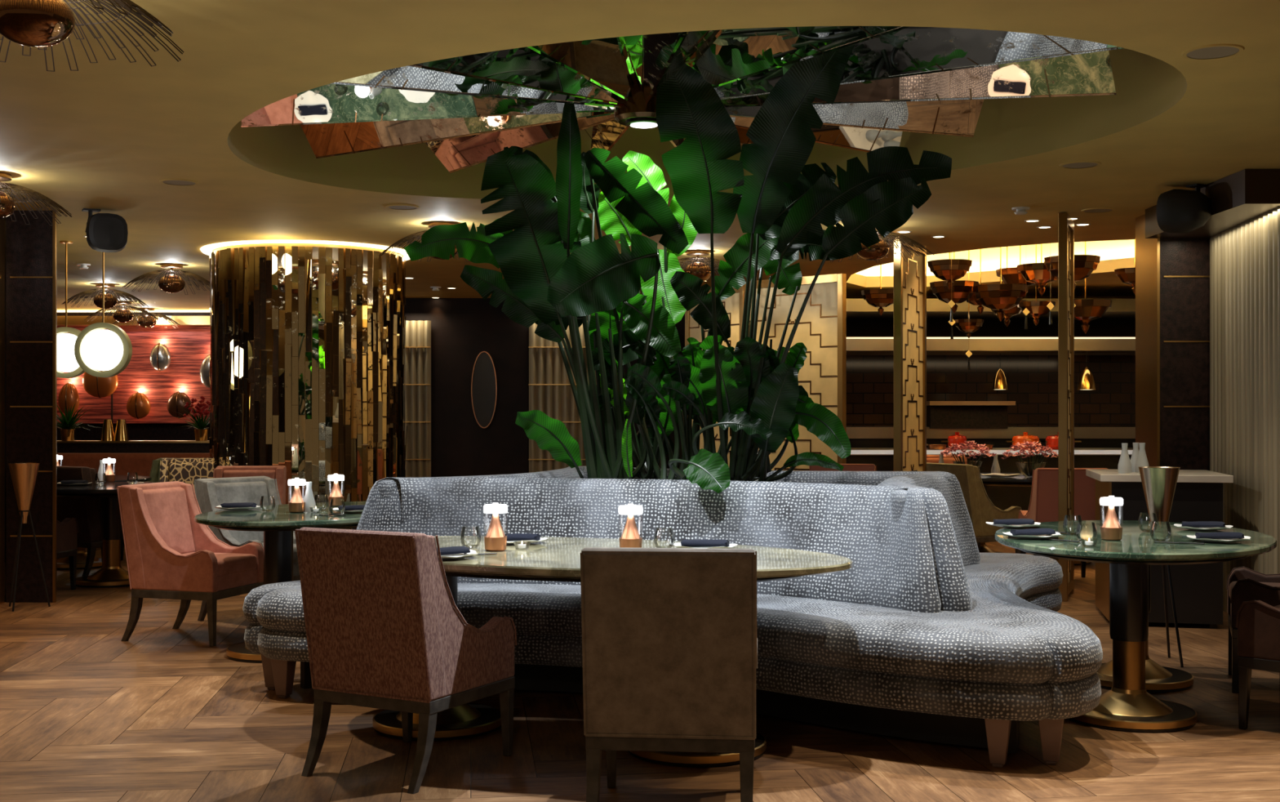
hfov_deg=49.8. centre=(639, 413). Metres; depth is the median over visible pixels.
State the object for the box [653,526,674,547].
tumbler
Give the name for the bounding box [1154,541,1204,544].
table knife
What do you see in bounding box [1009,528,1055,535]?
napkin
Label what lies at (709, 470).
plant
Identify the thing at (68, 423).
potted fern
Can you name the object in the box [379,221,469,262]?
ceiling light
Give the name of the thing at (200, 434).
pot
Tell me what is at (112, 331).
trim
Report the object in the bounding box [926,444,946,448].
saucepan
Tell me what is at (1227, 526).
plate
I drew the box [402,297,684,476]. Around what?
wall
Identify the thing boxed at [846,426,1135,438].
countertop
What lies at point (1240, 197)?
beam
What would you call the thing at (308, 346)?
column
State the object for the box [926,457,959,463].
cushion
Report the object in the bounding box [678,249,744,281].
ceiling light
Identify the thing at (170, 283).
ceiling light
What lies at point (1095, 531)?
tumbler
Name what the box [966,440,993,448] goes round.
saucepan
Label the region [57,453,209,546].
banquette
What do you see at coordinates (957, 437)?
pot
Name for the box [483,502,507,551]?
table lamp
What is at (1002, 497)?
counter
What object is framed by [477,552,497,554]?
table knife
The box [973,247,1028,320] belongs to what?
pendant
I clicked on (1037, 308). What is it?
pendant
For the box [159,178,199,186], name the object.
ceiling speaker
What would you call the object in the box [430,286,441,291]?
smoke detector
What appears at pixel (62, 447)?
wall partition
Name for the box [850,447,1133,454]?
countertop
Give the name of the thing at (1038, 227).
recessed light
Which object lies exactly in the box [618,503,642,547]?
table lamp
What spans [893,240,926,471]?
decorative column
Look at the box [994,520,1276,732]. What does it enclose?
dining table
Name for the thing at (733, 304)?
folding screen
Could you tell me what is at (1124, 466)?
carafe
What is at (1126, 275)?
pendant
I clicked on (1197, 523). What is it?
napkin
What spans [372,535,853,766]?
dining table
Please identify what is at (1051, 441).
pot
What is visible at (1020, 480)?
dining table
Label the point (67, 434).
pot
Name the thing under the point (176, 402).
wall sconce
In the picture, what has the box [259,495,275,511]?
tumbler
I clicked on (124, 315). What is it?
ceiling light
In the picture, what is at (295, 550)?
seat cushion
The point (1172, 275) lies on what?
pillar
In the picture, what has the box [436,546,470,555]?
napkin
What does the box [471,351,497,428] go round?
oval mirror
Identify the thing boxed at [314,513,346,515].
table knife
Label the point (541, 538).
plate
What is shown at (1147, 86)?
ceiling
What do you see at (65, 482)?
napkin
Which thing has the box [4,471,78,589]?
dining chair
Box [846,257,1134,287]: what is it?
ceiling
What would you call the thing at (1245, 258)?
curtain
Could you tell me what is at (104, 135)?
ceiling
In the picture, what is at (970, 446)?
flower bowl
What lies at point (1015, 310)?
pendant
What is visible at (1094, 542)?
tealight holder
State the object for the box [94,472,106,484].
tumbler
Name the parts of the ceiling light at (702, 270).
glass globe, ceiling plate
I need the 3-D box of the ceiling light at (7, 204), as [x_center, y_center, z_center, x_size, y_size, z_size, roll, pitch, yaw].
[-3.792,-1.267,8.047,0.878,0.266,0.870,0,0,-32]
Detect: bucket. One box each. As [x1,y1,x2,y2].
[8,462,50,611]
[1138,466,1183,666]
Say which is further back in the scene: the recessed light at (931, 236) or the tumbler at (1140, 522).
the recessed light at (931, 236)
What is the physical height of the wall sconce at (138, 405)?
0.376 m
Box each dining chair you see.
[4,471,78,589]
[57,465,124,576]
[116,480,263,645]
[120,457,162,559]
[194,475,300,620]
[213,465,286,504]
[294,526,516,793]
[580,546,757,801]
[808,463,876,471]
[926,454,967,464]
[926,462,1022,553]
[1017,467,1108,577]
[1226,566,1279,693]
[1235,600,1279,728]
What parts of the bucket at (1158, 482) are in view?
leg, leg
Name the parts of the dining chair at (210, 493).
leg, backrest, seat, seat rail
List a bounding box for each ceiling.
[0,0,1279,310]
[227,48,1186,199]
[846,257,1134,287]
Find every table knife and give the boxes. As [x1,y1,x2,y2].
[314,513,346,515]
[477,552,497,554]
[1040,537,1079,542]
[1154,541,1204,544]
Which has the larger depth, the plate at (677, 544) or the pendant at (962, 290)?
the pendant at (962, 290)
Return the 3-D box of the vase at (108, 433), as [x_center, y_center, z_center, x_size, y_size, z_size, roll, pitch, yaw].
[-5.527,0.170,14.320,0.150,0.220,0.150,0,0,0]
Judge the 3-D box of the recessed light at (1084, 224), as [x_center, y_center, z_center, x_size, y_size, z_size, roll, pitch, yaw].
[3.276,-1.398,10.196,0.116,0.004,0.116,0,0,0]
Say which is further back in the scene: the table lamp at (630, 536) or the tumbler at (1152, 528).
the tumbler at (1152, 528)
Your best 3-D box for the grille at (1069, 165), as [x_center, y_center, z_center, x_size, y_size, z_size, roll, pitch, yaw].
[2.474,-1.397,7.745,0.190,0.001,0.190,0,0,0]
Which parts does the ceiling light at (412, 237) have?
ceiling plate, glass globe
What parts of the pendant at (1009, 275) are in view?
lamp shade, rod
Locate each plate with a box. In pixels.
[57,481,92,484]
[214,505,260,509]
[333,507,363,512]
[438,549,477,558]
[506,537,547,543]
[673,542,737,547]
[981,472,1020,476]
[986,521,1040,527]
[1002,531,1062,537]
[1173,523,1232,529]
[1186,534,1251,542]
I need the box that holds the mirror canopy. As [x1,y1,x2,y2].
[240,26,1123,173]
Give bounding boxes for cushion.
[142,486,195,553]
[157,465,159,481]
[182,551,256,575]
[214,480,269,543]
[222,469,275,479]
[262,542,299,561]
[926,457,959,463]
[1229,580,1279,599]
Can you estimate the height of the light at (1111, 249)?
0.500 m
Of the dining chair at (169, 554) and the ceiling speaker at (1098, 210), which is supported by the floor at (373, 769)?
the dining chair at (169, 554)
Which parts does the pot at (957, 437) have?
lid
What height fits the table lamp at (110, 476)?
0.192 m
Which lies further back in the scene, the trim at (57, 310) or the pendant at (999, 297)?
the trim at (57, 310)
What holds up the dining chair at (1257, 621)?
on the floor at (373, 769)
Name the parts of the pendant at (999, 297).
rod, lamp shade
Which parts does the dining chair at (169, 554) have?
leg, backrest, leg, seat rail, leg, seat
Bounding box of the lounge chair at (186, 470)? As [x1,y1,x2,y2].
[160,457,217,500]
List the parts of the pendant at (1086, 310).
rod, lamp shade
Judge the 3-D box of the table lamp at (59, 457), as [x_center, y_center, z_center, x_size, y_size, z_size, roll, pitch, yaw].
[-5.086,0.454,12.017,0.096,0.192,0.096,0,0,0]
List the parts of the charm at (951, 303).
gold plate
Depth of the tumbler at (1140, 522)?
6.40 m
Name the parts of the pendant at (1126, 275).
lamp shade, rod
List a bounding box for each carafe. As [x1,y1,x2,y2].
[97,459,105,480]
[303,481,315,511]
[938,453,944,462]
[991,453,999,473]
[1117,442,1131,473]
[1130,442,1138,471]
[1135,442,1148,472]
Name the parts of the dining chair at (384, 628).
leg, backrest, leg, seat rail, leg, leg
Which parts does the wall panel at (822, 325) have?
post, rail, post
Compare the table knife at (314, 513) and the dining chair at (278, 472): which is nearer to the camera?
the table knife at (314, 513)
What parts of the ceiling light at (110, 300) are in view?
glass globe, ceiling plate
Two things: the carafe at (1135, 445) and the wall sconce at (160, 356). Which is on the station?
the carafe at (1135, 445)
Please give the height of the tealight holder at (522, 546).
0.034 m
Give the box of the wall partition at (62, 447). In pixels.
[57,442,209,453]
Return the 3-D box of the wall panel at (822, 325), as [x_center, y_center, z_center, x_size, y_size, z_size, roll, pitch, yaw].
[1.380,0.040,12.375,1.097,2.520,0.060,0,0,43]
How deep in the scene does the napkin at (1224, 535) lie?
5.91 m
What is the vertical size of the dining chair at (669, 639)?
0.892 m
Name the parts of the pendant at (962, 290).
lamp shade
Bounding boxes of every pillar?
[4,210,57,602]
[1135,213,1209,470]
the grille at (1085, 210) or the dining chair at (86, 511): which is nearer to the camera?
the grille at (1085, 210)
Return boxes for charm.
[947,249,955,321]
[948,319,955,338]
[965,350,972,369]
[1022,307,1029,328]
[1046,302,1053,324]
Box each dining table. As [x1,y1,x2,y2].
[57,475,151,568]
[57,481,190,587]
[194,501,366,662]
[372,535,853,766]
[978,472,1091,564]
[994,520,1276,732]
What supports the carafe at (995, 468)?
on the dining table at (1020, 480)
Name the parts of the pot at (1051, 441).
lid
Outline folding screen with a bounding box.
[684,284,743,466]
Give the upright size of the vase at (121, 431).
0.220 m
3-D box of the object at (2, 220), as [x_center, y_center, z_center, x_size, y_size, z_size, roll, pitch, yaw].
[-4.612,-0.050,9.455,0.475,2.700,0.070,0,0,0]
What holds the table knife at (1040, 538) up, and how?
on the dining table at (1128, 705)
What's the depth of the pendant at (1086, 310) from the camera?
12.65 m
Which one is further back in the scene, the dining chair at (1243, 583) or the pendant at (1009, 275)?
the pendant at (1009, 275)
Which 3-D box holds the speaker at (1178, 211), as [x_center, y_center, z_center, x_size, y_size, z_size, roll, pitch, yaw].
[3.342,-1.252,8.404,0.285,0.295,0.260,0,0,-31]
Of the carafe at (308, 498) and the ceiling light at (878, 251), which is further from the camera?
the ceiling light at (878, 251)
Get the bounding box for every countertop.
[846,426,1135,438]
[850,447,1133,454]
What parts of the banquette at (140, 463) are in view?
backrest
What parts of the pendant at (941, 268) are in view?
lamp shade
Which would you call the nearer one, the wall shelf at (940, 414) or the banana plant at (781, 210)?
the banana plant at (781, 210)
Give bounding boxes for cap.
[57,440,209,442]
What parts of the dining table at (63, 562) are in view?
plate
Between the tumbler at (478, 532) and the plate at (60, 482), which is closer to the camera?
the tumbler at (478, 532)
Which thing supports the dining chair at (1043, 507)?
on the floor at (373, 769)
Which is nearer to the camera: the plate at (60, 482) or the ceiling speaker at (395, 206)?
the ceiling speaker at (395, 206)
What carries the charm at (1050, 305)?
hanging from the light at (1111, 249)
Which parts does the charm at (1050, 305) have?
gold plate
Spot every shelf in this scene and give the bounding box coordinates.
[846,298,1135,355]
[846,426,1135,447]
[926,400,1015,428]
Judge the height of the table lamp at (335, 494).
0.192 m
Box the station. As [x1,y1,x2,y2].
[1085,468,1233,628]
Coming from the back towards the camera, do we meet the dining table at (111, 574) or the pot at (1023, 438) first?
the pot at (1023, 438)
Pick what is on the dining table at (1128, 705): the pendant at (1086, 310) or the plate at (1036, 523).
the plate at (1036, 523)
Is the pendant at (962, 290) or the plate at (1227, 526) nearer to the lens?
the plate at (1227, 526)
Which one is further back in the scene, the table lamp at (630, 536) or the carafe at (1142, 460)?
the carafe at (1142, 460)
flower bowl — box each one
[940,440,996,471]
[1001,440,1057,476]
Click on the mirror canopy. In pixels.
(897, 82)
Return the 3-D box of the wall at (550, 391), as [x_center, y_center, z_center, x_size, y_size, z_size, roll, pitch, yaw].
[-0.895,0.040,16.587,0.890,2.320,0.065,0,0,0]
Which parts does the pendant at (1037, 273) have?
lamp shade, rod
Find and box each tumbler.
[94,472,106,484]
[126,471,137,483]
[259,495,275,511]
[314,493,328,510]
[328,498,345,514]
[460,525,480,547]
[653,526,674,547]
[1062,514,1082,534]
[1075,521,1097,542]
[1137,512,1157,531]
[1150,520,1171,541]
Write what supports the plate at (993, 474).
on the dining table at (1020, 480)
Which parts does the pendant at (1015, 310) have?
lamp shade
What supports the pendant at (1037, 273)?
hanging from the light at (1111, 249)
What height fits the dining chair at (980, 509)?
0.892 m
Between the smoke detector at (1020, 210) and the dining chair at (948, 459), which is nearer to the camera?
the smoke detector at (1020, 210)
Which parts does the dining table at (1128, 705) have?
plate, plate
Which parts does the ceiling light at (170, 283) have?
glass globe, ceiling plate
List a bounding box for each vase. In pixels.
[100,419,115,440]
[113,419,128,440]
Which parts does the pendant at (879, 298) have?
lamp shade, rod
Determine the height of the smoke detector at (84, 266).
0.045 m
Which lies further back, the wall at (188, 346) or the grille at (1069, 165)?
the wall at (188, 346)
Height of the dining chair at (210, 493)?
0.892 m
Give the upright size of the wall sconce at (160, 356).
0.395 m
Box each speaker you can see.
[81,208,128,252]
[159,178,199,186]
[386,204,419,209]
[1058,160,1101,168]
[1080,207,1115,213]
[1156,183,1211,233]
[1181,43,1244,60]
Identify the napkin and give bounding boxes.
[60,480,88,484]
[220,502,256,507]
[337,504,364,510]
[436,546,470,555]
[504,533,540,540]
[680,538,729,546]
[993,518,1034,524]
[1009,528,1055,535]
[1181,520,1225,527]
[1195,531,1244,538]
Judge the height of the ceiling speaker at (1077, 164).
0.006 m
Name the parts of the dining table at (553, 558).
plate, plate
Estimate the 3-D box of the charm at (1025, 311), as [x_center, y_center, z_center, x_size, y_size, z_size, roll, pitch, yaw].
[3.441,-1.347,12.280,0.066,1.186,0.028,0,0,-14]
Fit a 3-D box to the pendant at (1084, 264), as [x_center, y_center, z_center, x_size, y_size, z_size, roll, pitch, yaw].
[3.728,-1.491,11.900,0.464,0.898,0.476,0,0,38]
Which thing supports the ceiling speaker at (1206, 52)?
attached to the ceiling at (104, 135)
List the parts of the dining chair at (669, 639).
leg, leg, seat rail, leg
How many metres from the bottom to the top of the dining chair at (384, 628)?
0.892 m
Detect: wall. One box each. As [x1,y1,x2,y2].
[57,311,209,439]
[57,325,213,422]
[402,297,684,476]
[528,320,596,472]
[846,355,1135,426]
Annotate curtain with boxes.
[1209,206,1279,612]
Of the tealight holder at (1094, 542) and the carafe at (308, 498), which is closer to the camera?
the tealight holder at (1094, 542)
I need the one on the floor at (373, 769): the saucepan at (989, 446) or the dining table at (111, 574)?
the dining table at (111, 574)
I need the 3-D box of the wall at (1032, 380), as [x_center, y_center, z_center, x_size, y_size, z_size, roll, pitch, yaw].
[5.100,-0.050,17.460,8.200,2.700,0.120,0,0,0]
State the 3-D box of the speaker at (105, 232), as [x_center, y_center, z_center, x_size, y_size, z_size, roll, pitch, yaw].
[-3.688,-1.252,9.496,0.285,0.295,0.260,0,0,-29]
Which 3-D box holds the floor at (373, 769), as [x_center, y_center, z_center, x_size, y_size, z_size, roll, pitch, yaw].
[-0.209,1.300,8.900,19.934,0.001,23.944,0,0,0]
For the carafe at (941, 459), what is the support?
on the dining table at (1020, 480)
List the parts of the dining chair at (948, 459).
backrest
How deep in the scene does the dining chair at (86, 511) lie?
10.71 m
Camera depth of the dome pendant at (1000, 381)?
15.84 m
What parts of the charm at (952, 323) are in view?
gold plate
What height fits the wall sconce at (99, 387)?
0.515 m
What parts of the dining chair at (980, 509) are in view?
backrest, leg, seat rail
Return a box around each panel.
[403,320,431,477]
[743,273,846,470]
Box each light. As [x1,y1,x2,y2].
[0,0,183,71]
[0,172,71,225]
[61,283,149,310]
[84,300,160,322]
[112,307,179,328]
[121,263,209,293]
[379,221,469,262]
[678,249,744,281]
[830,227,933,262]
[855,239,1134,275]
[897,231,911,233]
[931,235,946,237]
[1024,219,1040,222]
[1036,226,1052,228]
[1075,222,1091,226]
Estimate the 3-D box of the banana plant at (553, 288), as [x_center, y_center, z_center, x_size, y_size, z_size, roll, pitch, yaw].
[-0.545,-0.530,6.870,1.013,1.866,1.138,0,0,-23]
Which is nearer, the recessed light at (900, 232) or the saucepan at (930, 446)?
the recessed light at (900, 232)
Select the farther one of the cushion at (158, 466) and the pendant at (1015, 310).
the pendant at (1015, 310)
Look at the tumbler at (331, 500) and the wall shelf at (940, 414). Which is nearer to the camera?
the tumbler at (331, 500)
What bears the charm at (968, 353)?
hanging from the light at (1111, 249)
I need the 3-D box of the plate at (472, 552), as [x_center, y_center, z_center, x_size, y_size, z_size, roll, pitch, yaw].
[-0.745,0.537,5.254,0.261,0.018,0.260,0,0,-29]
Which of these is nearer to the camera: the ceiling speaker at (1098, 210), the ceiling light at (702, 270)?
the ceiling speaker at (1098, 210)
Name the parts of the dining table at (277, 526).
plate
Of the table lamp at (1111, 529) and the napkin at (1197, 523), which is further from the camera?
the napkin at (1197, 523)
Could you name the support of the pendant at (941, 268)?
hanging from the light at (1111, 249)
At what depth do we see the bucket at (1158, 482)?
7.16 m
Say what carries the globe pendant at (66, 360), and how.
hanging from the ceiling at (104, 135)
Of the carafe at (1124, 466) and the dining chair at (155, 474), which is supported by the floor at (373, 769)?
the dining chair at (155, 474)
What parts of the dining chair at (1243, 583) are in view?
leg, seat rail, leg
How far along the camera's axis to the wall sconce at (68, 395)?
18.62 m
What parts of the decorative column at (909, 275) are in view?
post, panel, rail, post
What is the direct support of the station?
on the floor at (373, 769)
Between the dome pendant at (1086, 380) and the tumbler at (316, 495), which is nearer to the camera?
the tumbler at (316, 495)
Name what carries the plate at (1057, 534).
on the dining table at (1128, 705)
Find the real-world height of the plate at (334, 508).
0.018 m
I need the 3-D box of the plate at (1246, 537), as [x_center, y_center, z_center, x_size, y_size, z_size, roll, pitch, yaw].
[2.493,0.537,5.929,0.261,0.018,0.260,0,0,9]
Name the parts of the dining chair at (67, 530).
backrest, seat rail, leg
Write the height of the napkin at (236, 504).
0.031 m
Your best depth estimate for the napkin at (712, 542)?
5.56 m
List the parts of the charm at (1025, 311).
gold plate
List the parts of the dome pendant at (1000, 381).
lamp shade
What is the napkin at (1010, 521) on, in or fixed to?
on the plate at (1036, 523)
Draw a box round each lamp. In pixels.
[57,454,62,466]
[102,457,115,481]
[288,477,305,512]
[328,473,344,506]
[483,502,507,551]
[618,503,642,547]
[625,118,657,128]
[1099,495,1123,540]
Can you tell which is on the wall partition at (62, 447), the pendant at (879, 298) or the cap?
the cap
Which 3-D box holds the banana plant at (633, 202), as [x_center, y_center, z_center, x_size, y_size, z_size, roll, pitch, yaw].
[-0.003,-0.517,7.194,0.660,1.729,0.840,0,0,0]
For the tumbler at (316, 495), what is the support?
on the dining table at (277, 526)
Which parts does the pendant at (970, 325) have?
rod, lamp shade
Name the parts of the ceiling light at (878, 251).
glass globe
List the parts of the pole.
post, panel, rail, rail, post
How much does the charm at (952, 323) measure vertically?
1.276 m
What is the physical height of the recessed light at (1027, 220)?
0.004 m
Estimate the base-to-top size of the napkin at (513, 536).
0.031 m
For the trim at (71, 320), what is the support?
attached to the wall at (136, 431)
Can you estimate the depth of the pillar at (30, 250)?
9.50 m
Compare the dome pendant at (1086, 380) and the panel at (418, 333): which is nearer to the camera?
the dome pendant at (1086, 380)
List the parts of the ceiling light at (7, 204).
ceiling plate, glass globe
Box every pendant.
[57,240,84,377]
[74,252,132,377]
[861,264,893,315]
[927,252,972,289]
[929,252,978,313]
[954,250,984,337]
[965,248,986,314]
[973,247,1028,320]
[991,246,1027,326]
[991,352,1008,389]
[995,245,1035,286]
[1016,244,1057,295]
[1017,244,1055,325]
[1043,254,1100,288]
[1074,241,1111,333]
[1076,366,1096,389]
[1114,239,1135,294]
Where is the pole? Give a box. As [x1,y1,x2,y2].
[1057,213,1074,601]
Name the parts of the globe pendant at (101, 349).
globe, stem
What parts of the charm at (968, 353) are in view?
gold plate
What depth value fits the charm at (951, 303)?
11.78 m
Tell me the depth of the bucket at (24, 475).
9.18 m
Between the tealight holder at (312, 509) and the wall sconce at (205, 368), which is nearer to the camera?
the tealight holder at (312, 509)
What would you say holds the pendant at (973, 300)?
hanging from the light at (1111, 249)
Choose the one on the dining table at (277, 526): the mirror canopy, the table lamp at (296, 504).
the table lamp at (296, 504)
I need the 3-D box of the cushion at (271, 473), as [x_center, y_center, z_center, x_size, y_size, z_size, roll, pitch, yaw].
[-3.042,0.633,10.717,0.400,0.387,0.130,0,0,-6]
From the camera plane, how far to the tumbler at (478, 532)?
5.63 m
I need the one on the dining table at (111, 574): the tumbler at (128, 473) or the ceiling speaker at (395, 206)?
the tumbler at (128, 473)
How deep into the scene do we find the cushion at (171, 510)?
8.11 m
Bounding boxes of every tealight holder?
[309,506,322,511]
[513,540,530,549]
[1080,537,1097,546]
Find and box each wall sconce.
[57,382,79,414]
[82,368,118,397]
[126,391,150,418]
[149,342,170,371]
[167,391,191,417]
[200,353,210,388]
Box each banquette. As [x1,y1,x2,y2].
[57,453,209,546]
[242,466,1102,767]
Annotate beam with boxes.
[1145,168,1279,238]
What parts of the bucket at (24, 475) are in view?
leg, leg, leg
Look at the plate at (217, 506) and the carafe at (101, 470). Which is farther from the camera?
the carafe at (101, 470)
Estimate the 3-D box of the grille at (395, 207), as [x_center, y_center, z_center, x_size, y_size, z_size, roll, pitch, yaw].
[-1.606,-1.397,9.333,0.190,0.001,0.190,0,0,0]
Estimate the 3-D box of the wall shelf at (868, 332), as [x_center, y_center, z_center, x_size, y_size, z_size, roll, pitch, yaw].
[4.850,-0.980,15.800,7.500,0.560,1.400,0,0,0]
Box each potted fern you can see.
[57,402,101,440]
[175,395,213,440]
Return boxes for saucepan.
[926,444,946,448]
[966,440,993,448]
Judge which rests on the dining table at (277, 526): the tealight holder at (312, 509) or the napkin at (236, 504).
the tealight holder at (312, 509)
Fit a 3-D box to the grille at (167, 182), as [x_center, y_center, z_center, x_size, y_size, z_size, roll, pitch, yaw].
[-2.786,-1.397,8.329,0.190,0.001,0.190,0,0,0]
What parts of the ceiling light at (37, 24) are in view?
glass globe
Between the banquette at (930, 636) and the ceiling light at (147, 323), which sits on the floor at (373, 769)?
the banquette at (930, 636)
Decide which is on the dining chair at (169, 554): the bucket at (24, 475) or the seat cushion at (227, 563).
the seat cushion at (227, 563)
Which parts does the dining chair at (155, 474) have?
leg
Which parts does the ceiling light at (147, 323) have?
glass globe, ceiling plate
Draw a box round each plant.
[404,102,660,478]
[582,147,697,479]
[595,334,808,493]
[655,44,951,481]
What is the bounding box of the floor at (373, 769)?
[0,541,1279,801]
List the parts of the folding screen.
post, rail, post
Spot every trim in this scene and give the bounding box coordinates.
[57,310,209,311]
[57,315,210,325]
[111,330,112,419]
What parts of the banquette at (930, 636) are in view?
leg, seat, leg, backrest, backrest, seat, backrest, backrest, leg, seat, seat, leg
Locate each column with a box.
[200,240,409,531]
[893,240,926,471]
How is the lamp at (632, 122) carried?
attached to the mirror canopy
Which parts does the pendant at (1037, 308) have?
rod, lamp shade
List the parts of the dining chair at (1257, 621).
leg, seat rail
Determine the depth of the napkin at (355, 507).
7.66 m
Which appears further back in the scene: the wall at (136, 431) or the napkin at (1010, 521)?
the wall at (136, 431)
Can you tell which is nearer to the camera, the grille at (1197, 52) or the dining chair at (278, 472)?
the grille at (1197, 52)
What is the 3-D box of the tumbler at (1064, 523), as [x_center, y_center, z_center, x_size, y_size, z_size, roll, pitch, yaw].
[1.970,0.505,6.272,0.086,0.086,0.086,0,0,0]
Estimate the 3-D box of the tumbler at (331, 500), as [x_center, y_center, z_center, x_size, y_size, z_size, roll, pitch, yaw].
[-1.637,0.505,7.448,0.086,0.086,0.086,0,0,0]
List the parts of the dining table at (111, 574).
plate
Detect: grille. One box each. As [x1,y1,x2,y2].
[162,180,195,185]
[388,205,417,209]
[1062,162,1097,168]
[1084,208,1112,212]
[1186,46,1239,58]
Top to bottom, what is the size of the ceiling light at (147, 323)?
0.266 m
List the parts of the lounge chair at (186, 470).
backrest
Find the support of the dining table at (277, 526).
on the floor at (373, 769)
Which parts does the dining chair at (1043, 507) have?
backrest, leg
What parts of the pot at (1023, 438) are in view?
lid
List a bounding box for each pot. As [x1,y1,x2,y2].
[59,428,75,440]
[193,428,208,440]
[940,431,971,448]
[1004,431,1039,448]
[1040,431,1081,448]
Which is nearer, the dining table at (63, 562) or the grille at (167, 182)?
the grille at (167, 182)
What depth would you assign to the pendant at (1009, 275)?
13.37 m
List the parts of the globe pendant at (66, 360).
stem, globe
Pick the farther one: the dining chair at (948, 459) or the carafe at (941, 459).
the dining chair at (948, 459)
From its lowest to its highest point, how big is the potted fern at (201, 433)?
0.469 m
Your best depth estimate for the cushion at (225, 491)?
8.77 m
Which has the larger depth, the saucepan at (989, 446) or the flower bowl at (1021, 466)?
the saucepan at (989, 446)
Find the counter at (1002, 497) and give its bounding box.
[846,447,1133,511]
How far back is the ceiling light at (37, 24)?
4.22 m
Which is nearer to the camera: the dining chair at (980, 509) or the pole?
the pole
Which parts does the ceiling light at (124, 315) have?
glass globe, ceiling plate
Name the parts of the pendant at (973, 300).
lamp shade, rod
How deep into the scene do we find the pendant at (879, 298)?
13.68 m
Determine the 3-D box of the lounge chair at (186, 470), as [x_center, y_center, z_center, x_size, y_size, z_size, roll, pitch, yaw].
[-3.671,0.836,11.339,0.558,0.927,0.662,0,0,-14]
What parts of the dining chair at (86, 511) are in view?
backrest, leg, seat rail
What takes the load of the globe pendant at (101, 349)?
hanging from the ceiling at (104, 135)
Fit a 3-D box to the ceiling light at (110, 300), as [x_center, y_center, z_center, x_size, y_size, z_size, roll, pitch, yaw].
[-5.789,-1.267,14.892,0.870,0.266,0.878,0,0,35]
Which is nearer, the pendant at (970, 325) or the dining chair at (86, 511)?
the dining chair at (86, 511)
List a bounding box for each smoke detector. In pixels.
[76,263,90,269]
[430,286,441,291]
[1011,206,1030,214]
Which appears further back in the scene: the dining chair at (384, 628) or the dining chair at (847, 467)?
the dining chair at (847, 467)

